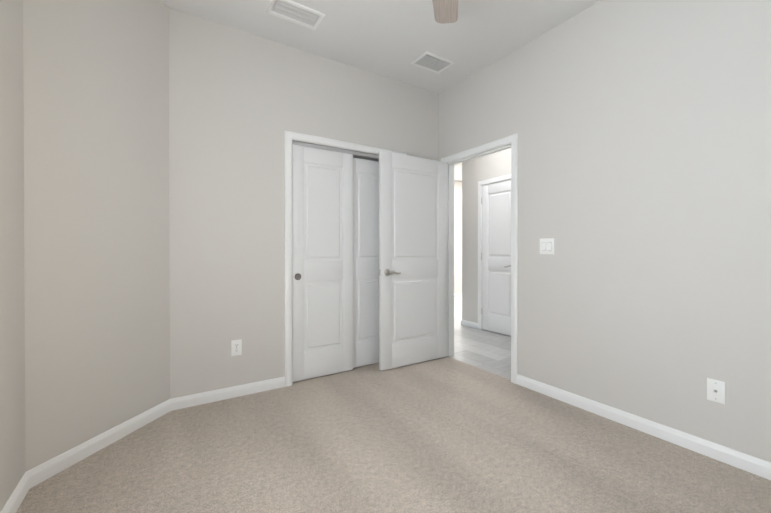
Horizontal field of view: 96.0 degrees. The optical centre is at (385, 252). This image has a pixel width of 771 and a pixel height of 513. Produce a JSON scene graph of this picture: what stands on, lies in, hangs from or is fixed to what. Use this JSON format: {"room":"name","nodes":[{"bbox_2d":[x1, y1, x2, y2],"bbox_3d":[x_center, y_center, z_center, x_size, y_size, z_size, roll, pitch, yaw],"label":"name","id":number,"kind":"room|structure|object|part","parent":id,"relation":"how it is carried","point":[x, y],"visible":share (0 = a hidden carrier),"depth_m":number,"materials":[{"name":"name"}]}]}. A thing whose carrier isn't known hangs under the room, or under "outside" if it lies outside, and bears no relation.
{"room":"empty bedroom","nodes":[
{"label":"empty bedroom","id":0,"kind":"room"},
{"bbox_2d":[0,0,25,511],"bbox_3d":[-0.925,-0.287,0.316,0.120,2.800,3.000,0,0,-33],"label":"wall","id":1,"kind":"structure","parent":0,"point":[12,377],"depth_m":1.48,"materials":[{"name":"grey paint"}]},
{"bbox_2d":[23,0,169,470],"bbox_3d":[-1.650,-0.296,2.026,0.120,2.800,1.120,0,0,12],"label":"wall","id":2,"kind":"structure","parent":0,"point":[96,217],"depth_m":1.92,"materials":[{"name":"grey paint"}]},
{"bbox_2d":[169,8,438,398],"bbox_3d":[-0.523,-0.302,3.110,2.520,2.800,0.120,0,0,-33],"label":"wall","id":3,"kind":"structure","parent":0,"point":[240,102],"depth_m":2.67,"materials":[{"name":"grey paint"}]},
{"bbox_2d":[231,339,241,355],"bbox_3d":[-1.137,0.728,2.648,0.074,0.120,0.009,0,0,-33],"label":"electrical outlet","id":4,"kind":"object","parent":3,"relation":"attached to","point":[236,347],"visible":1,"depth_m":2.64,"materials":[{"name":"white plastic"}]},
{"bbox_2d":[292,144,352,381],"bbox_3d":[-0.548,0.091,3.067,0.572,1.992,0.037,0,0,-33],"label":"closet door","id":5,"kind":"structure","parent":3,"relation":"in","point":[322,262],"depth_m":3.04,"materials":[{"name":"white wood"}]},
{"bbox_3d":[-0.739,0.205,2.927,0.058,0.058,0.004,0,0,-33],"label":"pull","id":6,"kind":"part","parent":5,"relation":"part of","materials":[{"name":"silver metal"}]},
{"bbox_2d":[292,140,378,160],"bbox_3d":[-0.339,-0.920,3.222,1.105,0.034,0.093,0,0,-33],"label":"trim","id":7,"kind":"structure","parent":3,"relation":"attached to","point":[366,156],"depth_m":3.14,"materials":[{"name":"white wood"}]},
{"bbox_2d":[285,130,406,386],"bbox_3d":[-0.335,0.049,3.221,1.231,2.098,0.138,0,0,-33],"label":"trim","id":8,"kind":"structure","parent":3,"relation":"attached to","point":[290,136],"depth_m":2.85,"materials":[{"name":"white wood"}]},
{"bbox_2d":[353,158,378,367],"bbox_3d":[-0.130,0.098,3.387,0.572,1.975,0.034,0,0,-33],"label":"closet door","id":9,"kind":"structure","parent":3,"relation":"in","point":[365,262],"depth_m":3.33,"materials":[{"name":"white wood"}]},
{"bbox_2d":[160,0,601,181],"bbox_3d":[1.171,-1.756,4.016,7.640,0.100,7.000,0,0,-33],"label":"ceiling","id":10,"kind":"structure","parent":0,"point":[393,39],"depth_m":2.65,"materials":[{"name":"white paint"}]},
{"bbox_2d":[266,0,325,29],"bbox_3d":[-0.636,-1.697,2.461,0.365,0.020,0.205,0,0,-33],"label":"ceiling vent","id":11,"kind":"object","parent":10,"relation":"in","point":[297,13],"visible":1,"depth_m":2.46,"materials":[{"name":"white metal"}]},
{"bbox_2d":[411,51,454,73],"bbox_3d":[0.428,-1.698,3.116,0.330,0.010,0.225,0,0,-33],"label":"ceiling vent","id":12,"kind":"object","parent":10,"relation":"in","point":[434,67],"visible":1,"depth_m":3.11,"materials":[{"name":"white metal"}]},
{"bbox_2d":[432,0,457,23],"bbox_3d":[0.202,-1.385,1.366,1.141,0.615,1.145,0,0,-33],"label":"fan","id":13,"kind":"object","parent":10,"relation":"hanging from","point":[445,11],"visible":1,"depth_m":2.00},
{"bbox_2d":[16,356,770,512],"bbox_3d":[-0.018,1.155,1.755,3.188,0.100,4.440,0,0,-33],"label":"floor carpet","id":14,"kind":"object","parent":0,"point":[446,434],"visible":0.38,"depth_m":1.84,"materials":[{"name":"beige carpet"}]},
{"bbox_2d":[454,180,461,293],"bbox_3d":[0.704,-0.326,7.806,4.360,2.800,0.120,0,0,-33],"label":"window","id":15,"kind":"structure","parent":0,"point":[457,236],"depth_m":8.39,"materials":[{"name":"grey paint"}]},
{"bbox_2d":[448,296,510,379],"bbox_3d":[2.515,1.140,4.888,4.452,0.098,7.000,0,0,-33],"label":"floor","id":16,"kind":"structure","parent":0,"point":[487,350],"depth_m":4.00,"materials":[{"name":"white wood"}]},
{"bbox_2d":[462,148,510,322],"bbox_3d":[2.150,-0.305,3.735,0.120,2.800,3.540,0,0,-33],"label":"wall","id":17,"kind":"structure","parent":0,"point":[486,167],"depth_m":5.02,"materials":[{"name":"grey paint"}]},
{"bbox_2d":[478,174,510,329],"bbox_3d":[1.565,0.044,4.653,0.155,2.093,0.731,0,0,-33],"label":"trim","id":18,"kind":"structure","parent":17,"relation":"attached to","point":[494,180],"depth_m":4.88,"materials":[{"name":"white wood"}]},
{"bbox_2d":[481,180,510,335],"bbox_3d":[1.529,0.070,4.637,0.159,2.018,0.610,0,0,-33],"label":"hall door","id":19,"kind":"structure","parent":17,"relation":"in","point":[496,257],"depth_m":4.66,"materials":[{"name":"painted wood"},{"name":"satin nickel"}]},
{"bbox_2d":[439,0,770,461],"bbox_3d":[1.353,-0.299,2.622,0.120,2.800,4.440,0,0,-33],"label":"wall","id":20,"kind":"structure","parent":0,"point":[642,128],"depth_m":2.13,"materials":[{"name":"grey paint"}]},
{"bbox_2d":[0,293,770,512],"bbox_3d":[1.171,1.053,4.031,7.400,0.081,6.760,0,0,-33],"label":"baseboard","id":21,"kind":"structure","parent":20,"relation":"attached to","point":[36,475],"depth_m":2.06,"materials":[{"name":"white wood"}]},
{"bbox_2d":[379,151,446,370],"bbox_3d":[0.293,0.076,3.406,0.832,2.018,0.159,0,0,-33],"label":"entry door","id":22,"kind":"structure","parent":20,"relation":"in","point":[412,259],"depth_m":3.36,"materials":[{"name":"white wood"}]},
{"bbox_3d":[0.043,0.184,3.248,0.152,0.066,0.159,0,0,-33],"label":"handle","id":23,"kind":"part","parent":22,"relation":"part of","materials":[{"name":"grey metal"}]},
{"bbox_2d":[441,133,517,383],"bbox_3d":[0.901,0.051,3.332,0.155,2.093,0.946,0,0,-33],"label":"trim","id":24,"kind":"structure","parent":20,"relation":"attached to","point":[505,143],"depth_m":3.11,"materials":[{"name":"white wood"}]},
{"bbox_2d":[540,238,553,253],"bbox_3d":[1.242,-0.046,2.675,0.012,0.122,0.118,0,0,-33],"label":"double light switch","id":25,"kind":"object","parent":20,"relation":"attached to","point":[546,245],"visible":1,"depth_m":2.67,"materials":[{"name":"white plastic"}]},
{"bbox_2d":[707,378,725,404],"bbox_3d":[1.764,0.742,1.854,0.018,0.120,0.074,0,0,-33],"label":"outlet","id":26,"kind":"object","parent":20,"relation":"attached to","point":[715,390],"visible":1,"depth_m":1.85,"materials":[{"name":"white plastic"}]}
]}

